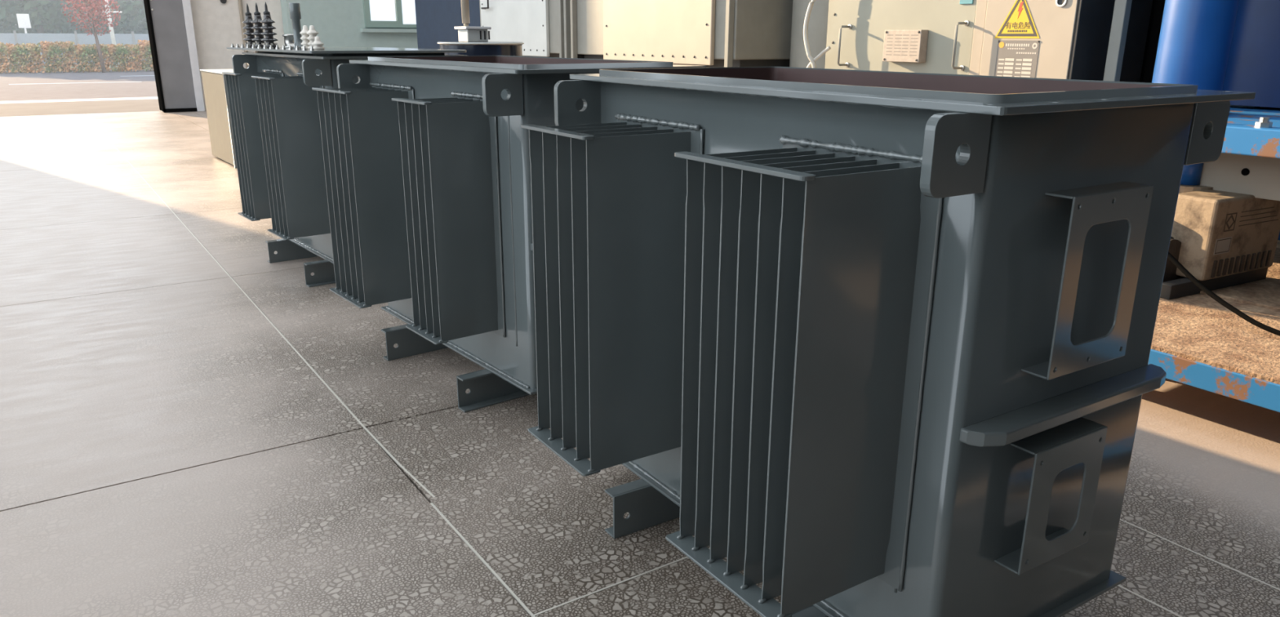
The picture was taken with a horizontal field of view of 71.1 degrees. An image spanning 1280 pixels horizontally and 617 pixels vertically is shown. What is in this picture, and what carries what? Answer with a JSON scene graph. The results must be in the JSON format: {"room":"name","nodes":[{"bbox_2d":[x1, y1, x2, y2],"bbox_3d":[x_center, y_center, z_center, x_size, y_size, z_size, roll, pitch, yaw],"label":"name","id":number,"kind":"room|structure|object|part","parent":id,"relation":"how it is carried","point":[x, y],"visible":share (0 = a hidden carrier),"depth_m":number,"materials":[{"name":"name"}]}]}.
{"room":"transformer factory workshop","nodes":[
{"label":"transformer factory workshop","id":0,"kind":"room"},
{"bbox_2d":[160,0,284,111],"bbox_3d":[-12.130,-10.316,13.833,22.800,14.500,0.300,-11,20,-32],"label":"wall","id":1,"kind":"structure","parent":0,"point":[216,24],"depth_m":17.81,"materials":[{"name":"beige paint"}]},
{"bbox_2d":[143,0,197,112],"bbox_3d":[-9.138,-7.314,16.730,0.605,7.100,0.520,-11,20,-32],"label":"door","id":2,"kind":"structure","parent":1,"relation":"in","point":[165,19],"depth_m":17.26,"materials":[{"name":"metal"}]},
{"bbox_2d":[182,0,204,111],"bbox_3d":[-8.740,-7.095,16.873,0.140,6.600,0.200,-11,20,-32],"label":"trim","id":3,"kind":"structure","parent":1,"relation":"attached to","point":[186,3],"depth_m":17.44,"materials":[{"name":"white paint"}]},
{"bbox_2d":[237,0,248,68],"bbox_3d":[-7.946,-7.000,17.520,0.067,5.950,0.070,-11,20,-32],"label":"conduit","id":4,"kind":"object","parent":1,"relation":"attached to","point":[240,4],"visible":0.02,"depth_m":17.89,"materials":[{"name":"grey metal"}]},
{"bbox_2d":[280,0,417,48],"bbox_3d":[-5.651,-6.625,18.986,3.700,4.500,0.460,-11,20,-32],"label":"wall","id":5,"kind":"structure","parent":0,"point":[338,23],"depth_m":18.55,"materials":[{"name":"grey paint"}]},
{"bbox_2d":[360,0,417,32],"bbox_3d":[-5.140,-6.630,18.976,1.660,1.480,0.200,-11,20,-32],"label":"window","id":6,"kind":"structure","parent":5,"relation":"in","point":[377,13],"depth_m":19.01,"materials":[{"name":"grey"}]},
{"bbox_3d":[-5.441,-6.654,18.828,0.570,1.150,0.010,-11,20,-32],"label":"pane","id":7,"kind":"part","parent":6,"relation":"part of","materials":[{"name":"clear glass"}]},
{"bbox_3d":[-5.138,-5.952,19.172,1.660,0.070,0.180,-11,20,-32],"label":"sill","id":8,"kind":"part","parent":6,"relation":"part of","materials":[{"name":"grey paint"}]},
{"bbox_3d":[-4.875,-6.732,19.198,0.550,1.210,0.010,-11,20,-32],"label":"pane","id":9,"kind":"part","parent":6,"relation":"part of","materials":[{"name":"clear glass"}]},
{"bbox_2d":[0,110,1279,616],"bbox_3d":[-1.480,-0.342,6.439,16.100,0.201,28.650,-11,20,-32],"label":"floor","id":10,"kind":"structure","parent":0,"point":[190,426],"depth_m":3.18,"materials":[{"name":"grey tile"}]},
{"bbox_2d":[200,68,236,168],"bbox_3d":[-4.720,-2.292,10.665,0.595,1.050,1.242,-12,21,-34],"label":"box","id":11,"kind":"object","parent":10,"relation":"on","point":[214,82],"visible":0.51,"depth_m":10.44,"materials":[{"name":"beige metal"}]},
{"bbox_3d":[-4.718,-2.787,10.515,0.595,0.015,1.240,-12,21,-34],"label":"lid","id":12,"kind":"part","parent":11,"relation":"part of","materials":[{"name":"beige metal"}]},
{"bbox_3d":[-4.593,-2.094,10.040,0.030,1.035,0.032,-12,21,-34],"label":"corner post","id":13,"kind":"part","parent":11,"relation":"part of","materials":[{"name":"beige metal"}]},
{"bbox_2d":[222,1,466,287],"bbox_3d":[-1.931,-1.096,5.734,1.144,1.649,1.630,-13,21,-36],"label":"transformer","id":14,"kind":"object","parent":10,"relation":"on","point":[273,104],"visible":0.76,"depth_m":5.20,"materials":[{"name":"grey metal"}]},
{"bbox_3d":[-1.850,-0.450,5.940,0.739,0.010,1.424,-13,21,-36],"label":"plate","id":15,"kind":"part","parent":14,"relation":"part of","materials":[{"name":"grey metal"}]},
{"bbox_2d":[414,0,480,48],"bbox_3d":[-2.390,-4.242,13.422,1.050,3.200,2.570,-11,20,-32],"label":"tall cabinet","id":16,"kind":"object","parent":10,"relation":"on","point":[437,20],"visible":0.08,"depth_m":13.35,"materials":[{"name":"metal"}]},
{"bbox_2d":[437,0,524,56],"bbox_3d":[-1.236,-1.825,7.028,0.664,2.300,0.664,-11,20,-32],"label":"pedestal","id":17,"kind":"object","parent":10,"relation":"on","point":[473,39],"visible":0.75,"depth_m":6.80,"materials":[{"name":"black"}]},
{"bbox_3d":[-1.235,-2.070,6.954,0.636,0.003,0.636,-11,20,-32],"label":"drum lid","id":18,"kind":"part","parent":17,"relation":"part of","materials":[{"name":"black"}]},
{"bbox_2d":[311,55,706,413],"bbox_3d":[-0.623,-0.399,3.962,1.150,1.357,1.504,-13,21,-36],"label":"tank","id":19,"kind":"object","parent":10,"relation":"on","point":[427,164],"visible":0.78,"depth_m":3.45,"materials":[{"name":"grey metal"}]},
{"bbox_3d":[-0.566,0.096,4.161,0.739,0.010,1.424,-13,21,-36],"label":"plate","id":20,"kind":"part","parent":19,"relation":"part of","materials":[{"name":"grey metal"}]},
{"bbox_2d":[479,0,584,58],"bbox_3d":[-0.888,-3.737,11.438,1.612,3.400,2.500,-11,20,-32],"label":"cabinet","id":21,"kind":"object","parent":10,"relation":"on","point":[544,26],"visible":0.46,"depth_m":10.80,"materials":[{"name":"metal"}]},
{"bbox_3d":[-2.001,-3.975,11.656,0.067,0.141,0.224,-11,20,-32],"label":"handle","id":22,"kind":"part","parent":21,"relation":"part of","materials":[{"name":"metal"}]},
{"bbox_3d":[-1.594,-4.065,11.096,0.043,1.780,1.840,-11,20,-32],"label":"access panel","id":23,"kind":"part","parent":21,"relation":"part of","materials":[{"name":"white metal"}]},
{"bbox_3d":[-0.846,-2.722,11.779,1.300,1.260,2.400,-11,20,-32],"label":"support frame","id":24,"kind":"part","parent":21,"relation":"part of","materials":[{"name":"metal"}]},
{"bbox_3d":[-0.891,-3.359,10.194,0.058,3.400,0.050,-11,20,-32],"label":"corner post","id":25,"kind":"part","parent":21,"relation":"part of","materials":[{"name":"metal"}]},
{"bbox_3d":[-0.825,-3.330,10.098,0.058,3.400,0.050,-11,20,-32],"label":"corner post","id":26,"kind":"part","parent":21,"relation":"part of","materials":[{"name":"metal"}]},
{"bbox_2d":[569,0,792,67],"bbox_3d":[0.647,-3.076,9.285,1.560,3.400,2.850,-11,20,-32],"label":"cabinet","id":27,"kind":"object","parent":10,"relation":"on","point":[709,33],"visible":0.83,"depth_m":8.33,"materials":[{"name":"metal"}]},
{"bbox_3d":[-0.741,-3.293,9.979,0.058,3.400,0.050,-11,20,-32],"label":"corner post","id":28,"kind":"part","parent":27,"relation":"part of","materials":[{"name":"metal"}]},
{"bbox_3d":[0.144,-3.294,8.609,0.043,1.795,1.860,-11,20,-32],"label":"access panel","id":29,"kind":"part","parent":27,"relation":"part of","materials":[{"name":"beige metal"}]},
{"bbox_3d":[0.667,-2.057,9.612,1.300,1.260,2.750,-11,20,-32],"label":"support frame","id":30,"kind":"part","parent":27,"relation":"part of","materials":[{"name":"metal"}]},
{"bbox_3d":[0.785,-2.623,7.792,0.058,3.400,0.050,-11,20,-32],"label":"corner post","id":31,"kind":"part","parent":27,"relation":"part of","materials":[{"name":"beige metal"}]},
{"bbox_2d":[789,0,829,68],"bbox_3d":[1.700,-2.728,7.808,0.770,3.600,0.770,-11,20,-32],"label":"column","id":32,"kind":"structure","parent":10,"relation":"on","point":[818,20],"depth_m":7.66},
{"bbox_2d":[803,0,816,67],"bbox_3d":[1.329,-1.698,6.958,0.210,2.085,0.078,14,22,38],"label":"hanging cable","id":33,"kind":"object","parent":10,"relation":"on","point":[811,3],"visible":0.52,"depth_m":6.89,"materials":[{"name":"grey plastic"}]},
{"bbox_2d":[806,45,831,67],"bbox_3d":[1.330,-1.365,7.084,0.316,1.373,0.065,13,21,37],"label":"cable","id":34,"kind":"object","parent":10,"relation":"on","point":[828,47],"visible":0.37,"depth_m":6.84,"materials":[{"name":"grey plastic"}]},
{"bbox_2d":[520,66,1256,616],"bbox_3d":[0.453,0.070,2.434,1.189,1.357,1.504,-10,20,-31],"label":"tank","id":35,"kind":"object","parent":10,"relation":"on","point":[879,343],"visible":1,"depth_m":1.85,"materials":[{"name":"grey metal"}]},
{"bbox_2d":[676,534,684,539],"bbox_3d":[0.095,0.530,2.079,0.020,0.010,0.012,-10,20,-31],"label":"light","id":36,"kind":"object","parent":35,"relation":"on","point":[678,536],"depth_m":2.07,"materials":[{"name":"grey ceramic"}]},
{"bbox_2d":[691,546,699,551],"bbox_3d":[0.126,0.545,2.032,0.020,0.010,0.012,-10,20,-31],"label":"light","id":37,"kind":"object","parent":35,"relation":"on","point":[693,548],"depth_m":2.03,"materials":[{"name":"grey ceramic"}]},
{"bbox_2d":[706,558,715,563],"bbox_3d":[0.158,0.559,1.985,0.020,0.010,0.012,-10,20,-31],"label":"bolt","id":38,"kind":"object","parent":35,"relation":"on","point":[708,560],"depth_m":1.98,"materials":[{"name":"grey metal"}]},
{"bbox_2d":[723,571,731,576],"bbox_3d":[0.189,0.574,1.938,0.020,0.010,0.012,-10,20,-31],"label":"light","id":39,"kind":"object","parent":35,"relation":"on","point":[725,573],"depth_m":1.93,"materials":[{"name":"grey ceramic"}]},
{"bbox_2d":[740,584,748,589],"bbox_3d":[0.221,0.588,1.891,0.020,0.010,0.012,-10,20,-31],"label":"bolt","id":40,"kind":"object","parent":35,"relation":"on","point":[742,586],"depth_m":1.89,"materials":[{"name":"grey metal"}]},
{"bbox_2d":[758,598,766,604],"bbox_3d":[0.252,0.602,1.844,0.020,0.010,0.012,-10,20,-31],"label":"bolt","id":41,"kind":"object","parent":35,"relation":"on","point":[761,601],"depth_m":1.84,"materials":[{"name":"grey metal"}]},
{"bbox_2d":[777,613,785,616],"bbox_3d":[0.284,0.617,1.798,0.020,0.010,0.012,-10,20,-31],"label":"light","id":42,"kind":"object","parent":35,"relation":"on","point":[779,615],"depth_m":1.79,"materials":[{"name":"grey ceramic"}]},
{"bbox_3d":[0.530,0.564,2.637,0.739,0.010,1.424,-10,20,-31],"label":"plate","id":43,"kind":"part","parent":35,"relation":"part of","materials":[{"name":"grey metal"}]},
{"bbox_2d":[825,0,1152,82],"bbox_3d":[2.276,-1.744,6.298,0.860,2.600,2.060,-11,20,-32],"label":"tall cabinet","id":44,"kind":"object","parent":10,"relation":"on","point":[1062,39],"visible":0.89,"depth_m":5.75,"materials":[{"name":"metal"}]},
{"bbox_3d":[1.525,-1.966,6.699,0.108,0.291,0.017,-11,20,-32],"label":"pull handle","id":45,"kind":"part","parent":44,"relation":"part of","materials":[{"name":"silver metal"}]},
{"bbox_3d":[1.817,-1.829,6.414,0.028,2.410,1.325,-11,20,-32],"label":"wide panel","id":46,"kind":"part","parent":44,"relation":"part of","materials":[{"name":"beige metal"}]},
{"bbox_3d":[2.097,-1.725,5.877,0.108,0.299,0.017,-11,20,-32],"label":"pull handle","id":47,"kind":"part","parent":44,"relation":"part of","materials":[{"name":"silver metal"}]},
{"bbox_3d":[2.347,-1.532,5.590,0.002,0.275,0.288,-11,20,-32],"label":"data plate","id":48,"kind":"part","parent":44,"relation":"part of","materials":[{"name":"grey metal"}]},
{"bbox_3d":[2.398,-1.571,5.556,0.058,2.460,0.610,-11,20,-32],"label":"cabinet door","id":49,"kind":"part","parent":44,"relation":"part of","materials":[{"name":"beige metal"}]},
{"bbox_2d":[1102,0,1259,107],"bbox_3d":[3.445,-1.720,5.549,1.620,3.000,1.120,-11,20,-32],"label":"machine","id":50,"kind":"object","parent":10,"relation":"on","point":[1121,15],"visible":0.06,"depth_m":5.22,"materials":[{"name":"metal"}]},
{"bbox_3d":[2.768,-1.610,5.174,0.060,3.000,0.070,-11,20,-32],"label":"corner post","id":51,"kind":"part","parent":50,"relation":"part of","materials":[{"name":"grey metal"}]},
{"bbox_3d":[3.401,-1.716,5.017,0.060,2.700,0.320,-11,20,-32],"label":"teal panel","id":52,"kind":"part","parent":50,"relation":"part of","materials":[{"name":"blue metal"}]},
{"bbox_2d":[1147,247,1279,412],"bbox_3d":[3.543,0.281,3.597,2.565,0.304,3.650,-11,20,-32],"label":"platform","id":53,"kind":"object","parent":10,"relation":"on","point":[1198,342],"visible":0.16,"depth_m":3.57,"materials":[{"name":"brown wood"}]},
{"bbox_2d":[1151,0,1279,248],"bbox_3d":[3.687,-1.537,4.102,2.215,2.908,2.280,-11,20,-32],"label":"press","id":54,"kind":"object","parent":53,"relation":"on","point":[1216,45],"visible":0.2,"depth_m":4.46,"materials":[{"name":"metal"}]},
{"bbox_3d":[3.142,-0.537,3.883,0.030,0.230,2.050,-11,20,-32],"label":"skirt panel","id":55,"kind":"part","parent":54,"relation":"part of","materials":[{"name":"white metal"}]},
{"bbox_2d":[1160,184,1279,299],"bbox_3d":[2.698,-0.370,4.455,0.827,0.475,0.518,-9,19,-27],"label":"box","id":56,"kind":"object","parent":53,"relation":"on","point":[1224,239],"visible":0.71,"depth_m":4.24,"materials":[{"name":"cardboard"}]},
{"bbox_3d":[2.796,-0.135,4.356,0.810,0.070,0.060,-9,19,-27],"label":"rail","id":57,"kind":"part","parent":56,"relation":"part of","materials":[{"name":"metal"}]},
{"bbox_3d":[2.732,-0.294,4.197,0.125,0.075,0.002,-9,19,-27],"label":"label plate","id":58,"kind":"part","parent":56,"relation":"part of","materials":[{"name":"beige"}]},
{"bbox_2d":[1167,252,1279,336],"bbox_3d":[2.743,-0.030,3.544,0.276,0.340,1.997,-9,19,-27],"label":"power cable","id":59,"kind":"object","parent":53,"relation":"on","point":[1170,256],"visible":0.46,"depth_m":3.83,"materials":[{"name":"black rubber"}]},
{"bbox_3d":[3.288,0.190,3.391,0.020,0.012,3.650,-11,20,-32],"label":"cross rail","id":60,"kind":"part","parent":53,"relation":"part of","materials":[{"name":"brown wood"}]},
{"label":"outside","id":61,"kind":"structure","parent":0,"visible":0},
{"bbox_2d":[0,98,160,116],"bbox_3d":[-12.469,-4.006,18.299,28.000,0.148,4.100,-11,20,-32],"label":"apron","id":62,"kind":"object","parent":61,"point":[11,109],"visible":0.22,"depth_m":18.65,"materials":[{"name":"concrete"}]},
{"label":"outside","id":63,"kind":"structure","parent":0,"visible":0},
{"bbox_2d":[0,65,152,71],"bbox_3d":[-51.632,-21.192,74.407,180.000,0.180,94.000,-11,20,-32],"label":"ground","id":64,"kind":"structure","parent":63,"point":[29,65],"depth_m":41.00,"materials":[{"name":"grey asphalt"}]},
{"bbox_2d":[0,0,28,33],"bbox_3d":[-34.102,-15.760,44.419,6.378,7.030,5.464,-11,20,-32],"label":"tree","id":65,"kind":"object","parent":64,"relation":"on","point":[4,4],"visible":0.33,"depth_m":46.12,"materials":[{"name":"green plant"}]},
{"bbox_3d":[-34.032,-16.517,44.086,6.378,5.388,5.225,-11,20,-32],"label":"crown","id":66,"kind":"part","parent":65,"relation":"part of","materials":[{"name":"green plant"}]},
{"bbox_2d":[16,13,31,33],"bbox_3d":[-29.603,-12.985,43.259,0.500,2.400,0.040,-11,20,-32],"label":"notice board","id":67,"kind":"object","parent":64,"relation":"on","point":[24,21],"visible":0.75,"depth_m":43.00,"materials":[{"name":"white paint"}]},
{"bbox_2d":[0,0,79,33],"bbox_3d":[-32.977,-17.023,48.544,6.602,7.062,5.487,-11,20,-32],"label":"tree","id":68,"kind":"object","parent":64,"relation":"on","point":[45,17],"visible":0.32,"depth_m":48.27,"materials":[{"name":"green plant"}]},
{"bbox_2d":[0,30,151,66],"bbox_3d":[-26.902,-12.425,42.801,28.830,1.620,0.200,-11,20,-32],"label":"barrier","id":69,"kind":"object","parent":64,"relation":"on","point":[78,38],"visible":0.2,"depth_m":42.55,"materials":[{"name":"metal"}]},
{"bbox_3d":[-29.867,-11.830,40.914,2.360,1.450,0.120,-11,20,-32],"label":"panel","id":70,"kind":"part","parent":69,"relation":"part of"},
{"bbox_3d":[-28.869,-12.053,41.542,0.100,1.620,0.200,-11,20,-32],"label":"post","id":71,"kind":"part","parent":69,"relation":"part of","materials":[{"name":"metal"}]},
{"bbox_3d":[-27.871,-12.208,42.191,2.360,1.450,0.120,-11,20,-32],"label":"panel","id":72,"kind":"part","parent":69,"relation":"part of","materials":[{"name":"green plant"}]},
{"bbox_3d":[-26.872,-12.431,42.820,0.100,1.620,0.200,-11,20,-32],"label":"post","id":73,"kind":"part","parent":69,"relation":"part of","materials":[{"name":"metal"}]},
{"bbox_3d":[-25.875,-12.587,43.469,2.360,1.450,0.120,-11,20,-32],"label":"panel","id":74,"kind":"part","parent":69,"relation":"part of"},
{"bbox_3d":[-24.876,-12.809,44.097,0.100,1.620,0.200,-11,20,-32],"label":"post","id":75,"kind":"part","parent":69,"relation":"part of","materials":[{"name":"metal"}]},
{"bbox_3d":[-23.878,-12.965,44.746,2.360,1.450,0.120,-11,20,-32],"label":"panel","id":76,"kind":"part","parent":69,"relation":"part of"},
{"bbox_2d":[48,0,148,34],"bbox_3d":[-29.237,-17.058,48.814,5.898,7.004,5.073,-11,20,-32],"label":"tree","id":77,"kind":"object","parent":64,"relation":"on","point":[126,6],"visible":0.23,"depth_m":48.93,"materials":[{"name":"green plant"}]},
{"bbox_2d":[86,0,121,66],"bbox_3d":[-25.011,-14.354,41.643,1.450,6.004,0.180,-11,20,-32],"label":"utility pole","id":78,"kind":"object","parent":64,"relation":"on","point":[112,33],"visible":0.36,"depth_m":42.06,"materials":[{"name":"white paint"}]},
{"bbox_2d":[120,0,147,31],"bbox_3d":[-27.290,-17.770,51.158,6.426,7.021,5.479,-11,20,-32],"label":"tree","id":79,"kind":"object","parent":64,"relation":"on","point":[144,21],"visible":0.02,"depth_m":50.23,"materials":[{"name":"plant"}]},
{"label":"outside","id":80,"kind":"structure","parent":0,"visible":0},
{"bbox_2d":[0,69,157,101],"bbox_3d":[-19.575,-7.110,28.483,120.000,0.150,21.500,-11,20,-32],"label":"road","id":81,"kind":"structure","parent":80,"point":[147,87],"depth_m":26.80,"materials":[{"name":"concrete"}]},
{"bbox_2d":[0,41,10,73],"bbox_3d":[-25.330,-9.791,34.899,1.207,1.246,0.995,-11,20,-32],"label":"shrub","id":82,"kind":"object","parent":81,"relation":"on","point":[3,58],"visible":0.99,"depth_m":34.92,"materials":[{"name":"green plant"}]},
{"bbox_2d":[5,42,45,73],"bbox_3d":[-24.372,-9.943,35.517,1.205,1.194,0.989,-11,20,-32],"label":"shrub","id":83,"kind":"object","parent":81,"relation":"on","point":[14,54],"visible":0.98,"depth_m":35.33,"materials":[{"name":"green plant"}]},
{"bbox_2d":[40,40,79,72],"bbox_3d":[-23.419,-10.153,36.120,1.200,1.267,0.991,-11,20,-32],"label":"shrub","id":84,"kind":"object","parent":81,"relation":"on","point":[59,47],"visible":0.99,"depth_m":35.94,"materials":[{"name":"green plant"}]},
{"bbox_2d":[8,81,140,84],"bbox_3d":[-17.813,-7.143,28.351,3.600,0.004,0.350,-11,20,-32],"label":"road marking","id":85,"kind":"object","parent":81,"relation":"on","point":[110,82],"visible":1,"depth_m":28.40,"materials":[{"name":"white paint"}]},
{"bbox_2d":[0,97,158,103],"bbox_3d":[-13.884,-4.653,20.319,28.000,0.080,1.000,-11,20,-32],"label":"curb","id":86,"kind":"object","parent":81,"relation":"on","point":[129,98],"depth_m":20.90,"materials":[{"name":"white paint"}]},
{"bbox_2d":[60,0,120,72],"bbox_3d":[-21.865,-11.356,35.859,2.082,3.680,1.998,-11,20,-32],"label":"tree","id":87,"kind":"object","parent":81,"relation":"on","point":[91,9],"visible":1,"depth_m":35.70,"materials":[{"name":"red plant"}]},
{"bbox_3d":[-21.862,-12.032,35.654,2.082,2.268,1.998,-11,20,-32],"label":"crown","id":88,"kind":"part","parent":87,"relation":"part of","materials":[{"name":"red plant"}]},
{"bbox_2d":[73,43,111,72],"bbox_3d":[-22.462,-10.294,36.747,1.211,1.164,0.984,-11,20,-32],"label":"shrub","id":89,"kind":"object","parent":81,"relation":"on","point":[82,51],"visible":0.91,"depth_m":36.56,"materials":[{"name":"green plant"}]},
{"bbox_2d":[106,43,142,71],"bbox_3d":[-21.501,-10.476,37.362,1.208,1.167,0.989,-11,20,-32],"label":"shrub","id":90,"kind":"object","parent":81,"relation":"on","point":[117,51],"visible":0.99,"depth_m":37.16,"materials":[{"name":"green plant"}]},
{"bbox_2d":[137,40,153,71],"bbox_3d":[-20.545,-10.739,37.944,1.202,1.320,0.991,-11,20,-32],"label":"shrub","id":91,"kind":"object","parent":81,"relation":"on","point":[144,46],"visible":0.38,"depth_m":37.57,"materials":[{"name":"green plant"}]}
]}

